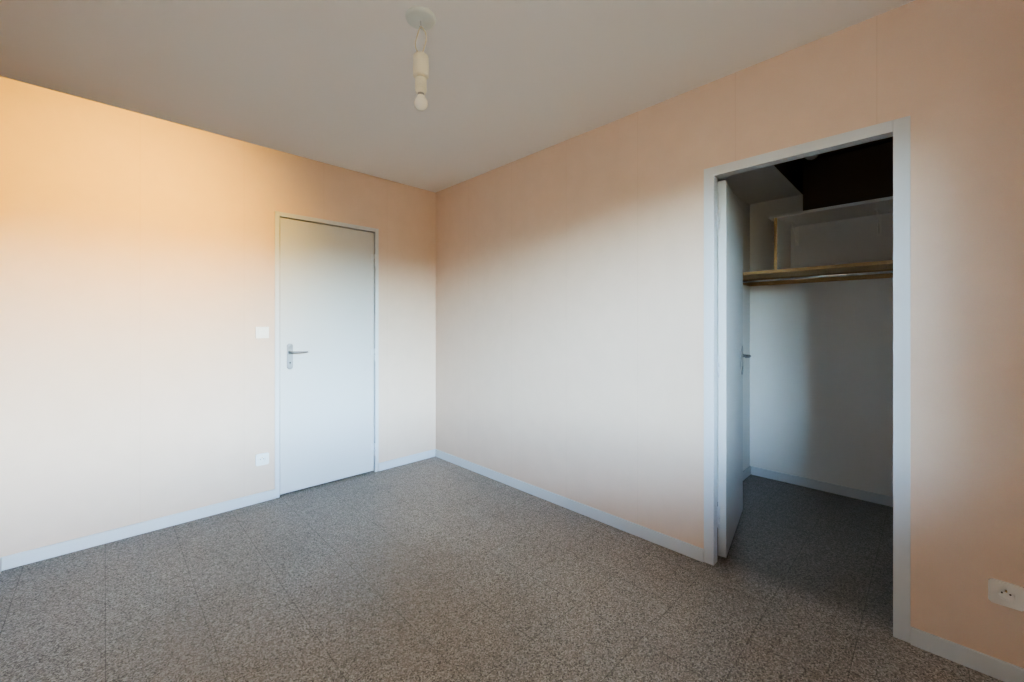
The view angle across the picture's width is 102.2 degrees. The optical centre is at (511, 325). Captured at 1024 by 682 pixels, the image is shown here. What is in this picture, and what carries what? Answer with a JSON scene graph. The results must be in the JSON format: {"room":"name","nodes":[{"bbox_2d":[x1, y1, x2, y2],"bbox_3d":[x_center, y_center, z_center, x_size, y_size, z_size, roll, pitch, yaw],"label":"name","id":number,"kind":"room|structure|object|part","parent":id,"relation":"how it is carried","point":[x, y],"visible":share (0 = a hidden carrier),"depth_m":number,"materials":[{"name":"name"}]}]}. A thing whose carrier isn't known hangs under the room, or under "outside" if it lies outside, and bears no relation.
{"room":"empty bedroom","nodes":[
{"label":"empty bedroom","id":0,"kind":"room"},
{"bbox_2d":[0,76,435,556],"bbox_3d":[-1.658,-0.010,3.054,2.690,2.500,0.070,0,0,-45],"label":"wall","id":1,"kind":"structure","parent":0,"point":[137,307],"depth_m":2.49,"materials":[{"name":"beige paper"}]},
{"bbox_2d":[0,556,7,572],"bbox_3d":[-1.271,1.206,0.754,0.013,0.068,3.750,0,0,-45],"label":"baseboard","id":2,"kind":"structure","parent":1,"relation":"attached to","point":[3,560],"depth_m":2.09,"materials":[{"name":"white paint"}]},
{"bbox_2d":[8,489,274,568],"bbox_3d":[-2.132,1.206,2.531,1.220,0.068,0.011,0,0,-45],"label":"baseboard","id":3,"kind":"structure","parent":1,"relation":"attached to","point":[50,551],"depth_m":2.42,"materials":[{"name":"white paint"}]},
{"bbox_2d":[255,327,268,337],"bbox_3d":[-1.753,0.050,2.901,0.082,0.082,0.015,0,0,-45],"label":"light switch","id":4,"kind":"object","parent":1,"relation":"attached to","point":[261,332],"visible":1,"depth_m":2.90,"materials":[{"name":"white plastic"}]},
{"bbox_2d":[255,452,268,465],"bbox_3d":[-1.754,0.940,2.902,0.082,0.082,0.011,0,0,-45],"label":"outlet","id":5,"kind":"object","parent":1,"relation":"attached to","point":[261,459],"visible":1,"depth_m":2.90,"materials":[{"name":"white plastic"}]},
{"bbox_2d":[275,211,378,497],"bbox_3d":[-1.444,0.210,3.265,0.790,2.060,0.082,0,0,-45],"label":"door frame","id":6,"kind":"structure","parent":1,"relation":"in","point":[279,215],"depth_m":3.09,"materials":[{"name":"white paint"}]},
{"bbox_2d":[280,218,374,494],"bbox_3d":[-1.416,0.223,3.243,0.728,2.010,0.096,0,0,-45],"label":"door leaf","id":7,"kind":"structure","parent":6,"relation":"attached to","point":[327,354],"depth_m":3.22,"materials":[{"name":"grey paint"}]},
{"bbox_3d":[-1.580,0.228,3.053,0.138,0.190,0.056,0,0,-45],"label":"handle","id":8,"kind":"part","parent":7,"relation":"part of","materials":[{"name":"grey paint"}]},
{"bbox_2d":[379,449,435,470],"bbox_3d":[-0.942,1.206,3.702,0.540,0.068,0.013,0,0,-45],"label":"baseboard","id":9,"kind":"structure","parent":1,"relation":"attached to","point":[385,465],"depth_m":3.69,"materials":[{"name":"white paint"}]},
{"bbox_2d":[0,0,914,192],"bbox_3d":[0.150,-1.320,2.680,5.300,0.120,5.000,0,0,-45],"label":"ceiling","id":10,"kind":"structure","parent":0,"point":[331,82],"depth_m":1.98,"materials":[{"name":"white paint"}]},
{"bbox_2d":[405,6,435,110],"bbox_3d":[-0.373,-1.070,1.692,0.124,0.380,0.124,0,0,-45],"label":"pendant light","id":11,"kind":"object","parent":10,"relation":"hanging from","point":[419,18],"visible":1,"depth_m":1.67,"materials":[{"name":"white plastic"}]},
{"bbox_3d":[-0.373,-0.917,1.692,0.057,0.073,0.057,0,0,-45],"label":"pendant lamp bulb","id":12,"kind":"part","parent":11,"relation":"part of","materials":[{"name":"white glass"}]},
{"bbox_2d":[0,456,1002,681],"bbox_3d":[0.150,1.300,2.680,5.300,0.120,5.000,0,0,-45],"label":"floor","id":13,"kind":"structure","parent":0,"point":[434,569],"depth_m":1.88,"materials":[{"name":"carpet"}]},
{"bbox_2d":[436,0,1023,667],"bbox_3d":[0.616,-0.010,2.613,0.070,2.500,3.750,0,0,-45],"label":"wall","id":14,"kind":"structure","parent":0,"point":[570,318],"depth_m":2.18,"materials":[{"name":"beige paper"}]},
{"bbox_2d":[436,449,703,561],"bbox_3d":[0.137,1.206,3.042,0.011,0.068,2.467,0,0,-45],"label":"baseboard","id":15,"kind":"structure","parent":14,"relation":"attached to","point":[679,546],"depth_m":2.67,"materials":[{"name":"white paint"}]},
{"bbox_2d":[717,180,750,557],"bbox_3d":[1.316,0.230,2.476,0.153,2.000,0.722,0,0,35],"label":"closet door leaf","id":16,"kind":"structure","parent":14,"relation":"in","point":[731,356],"depth_m":2.28,"materials":[{"name":"grey paint"}]},
{"bbox_3d":[1.459,0.228,2.677,0.153,0.190,0.138,0,0,35],"label":"handle","id":17,"kind":"part","parent":16,"relation":"part of","materials":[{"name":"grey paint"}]},
{"bbox_2d":[704,116,909,642],"bbox_3d":[1.312,0.211,1.921,0.095,2.058,0.780,0,0,-45],"label":"door frame","id":18,"kind":"structure","parent":14,"relation":"in","point":[898,130],"depth_m":1.64,"materials":[{"name":"white paint"}]},
{"bbox_2d":[910,627,1023,681],"bbox_3d":[1.716,1.206,1.438,0.013,0.068,0.473,0,0,-45],"label":"baseboard","id":19,"kind":"structure","parent":14,"relation":"attached to","point":[996,668],"depth_m":1.50,"materials":[{"name":"white paint"}]},
{"bbox_2d":[988,578,1023,611],"bbox_3d":[1.719,0.935,1.437,0.011,0.082,0.082,0,0,-45],"label":"outlet","id":20,"kind":"object","parent":14,"relation":"attached to","point":[1006,594],"visible":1,"depth_m":1.44,"materials":[{"name":"white plastic"}]},
{"bbox_2d":[717,183,749,490],"bbox_3d":[1.442,-0.010,2.964,1.600,2.500,0.070,0,0,-45],"label":"wall","id":21,"kind":"structure","parent":0,"point":[745,206],"depth_m":3.37,"materials":[{"name":"white paint"}]},
{"bbox_2d":[717,466,751,501],"bbox_3d":[1.447,1.206,2.913,1.526,0.068,0.011,0,0,-45],"label":"baseboard","id":22,"kind":"structure","parent":21,"relation":"attached to","point":[748,471],"depth_m":3.36,"materials":[{"name":"white paint"}]},
{"bbox_2d":[717,165,801,203],"bbox_3d":[1.571,-1.135,2.786,1.526,0.250,0.365,0,0,-45],"label":"soffit","id":23,"kind":"structure","parent":0,"point":[767,183],"depth_m":2.98,"materials":[{"name":"white paint"}]},
{"bbox_2d":[805,154,817,159],"bbox_3d":[2.224,-1.246,3.068,0.080,0.028,0.080,0,0,-45],"label":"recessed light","id":24,"kind":"object","parent":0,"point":[811,157],"visible":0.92,"depth_m":3.05,"materials":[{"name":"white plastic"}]},
{"bbox_2d":[750,194,892,496],"bbox_3d":[2.443,-0.010,3.038,0.070,2.500,1.230,0,0,-45],"label":"wall","id":25,"kind":"structure","parent":0,"point":[821,382],"depth_m":3.09,"materials":[{"name":"white paint"}]},
{"bbox_2d":[743,196,892,285],"bbox_3d":[2.216,-0.552,2.863,0.499,0.476,1.156,0,0,-45],"label":"closet shelf","id":26,"kind":"object","parent":25,"relation":"attached to","point":[783,272],"visible":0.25,"depth_m":2.90,"materials":[{"name":"brown wood"}]},
{"bbox_2d":[752,466,892,506],"bbox_3d":[2.386,1.206,3.038,0.013,0.068,1.110,0,0,-45],"label":"baseboard","id":27,"kind":"structure","parent":25,"relation":"attached to","point":[881,499],"depth_m":3.08,"materials":[{"name":"white paint"}]},
{"bbox_2d":[774,136,892,210],"bbox_3d":[1.979,-1.026,2.373,1.526,0.468,0.795,0,0,-45],"label":"ceiling","id":28,"kind":"structure","parent":0,"point":[859,172],"depth_m":2.98,"materials":[{"name":"brown"}]}
]}

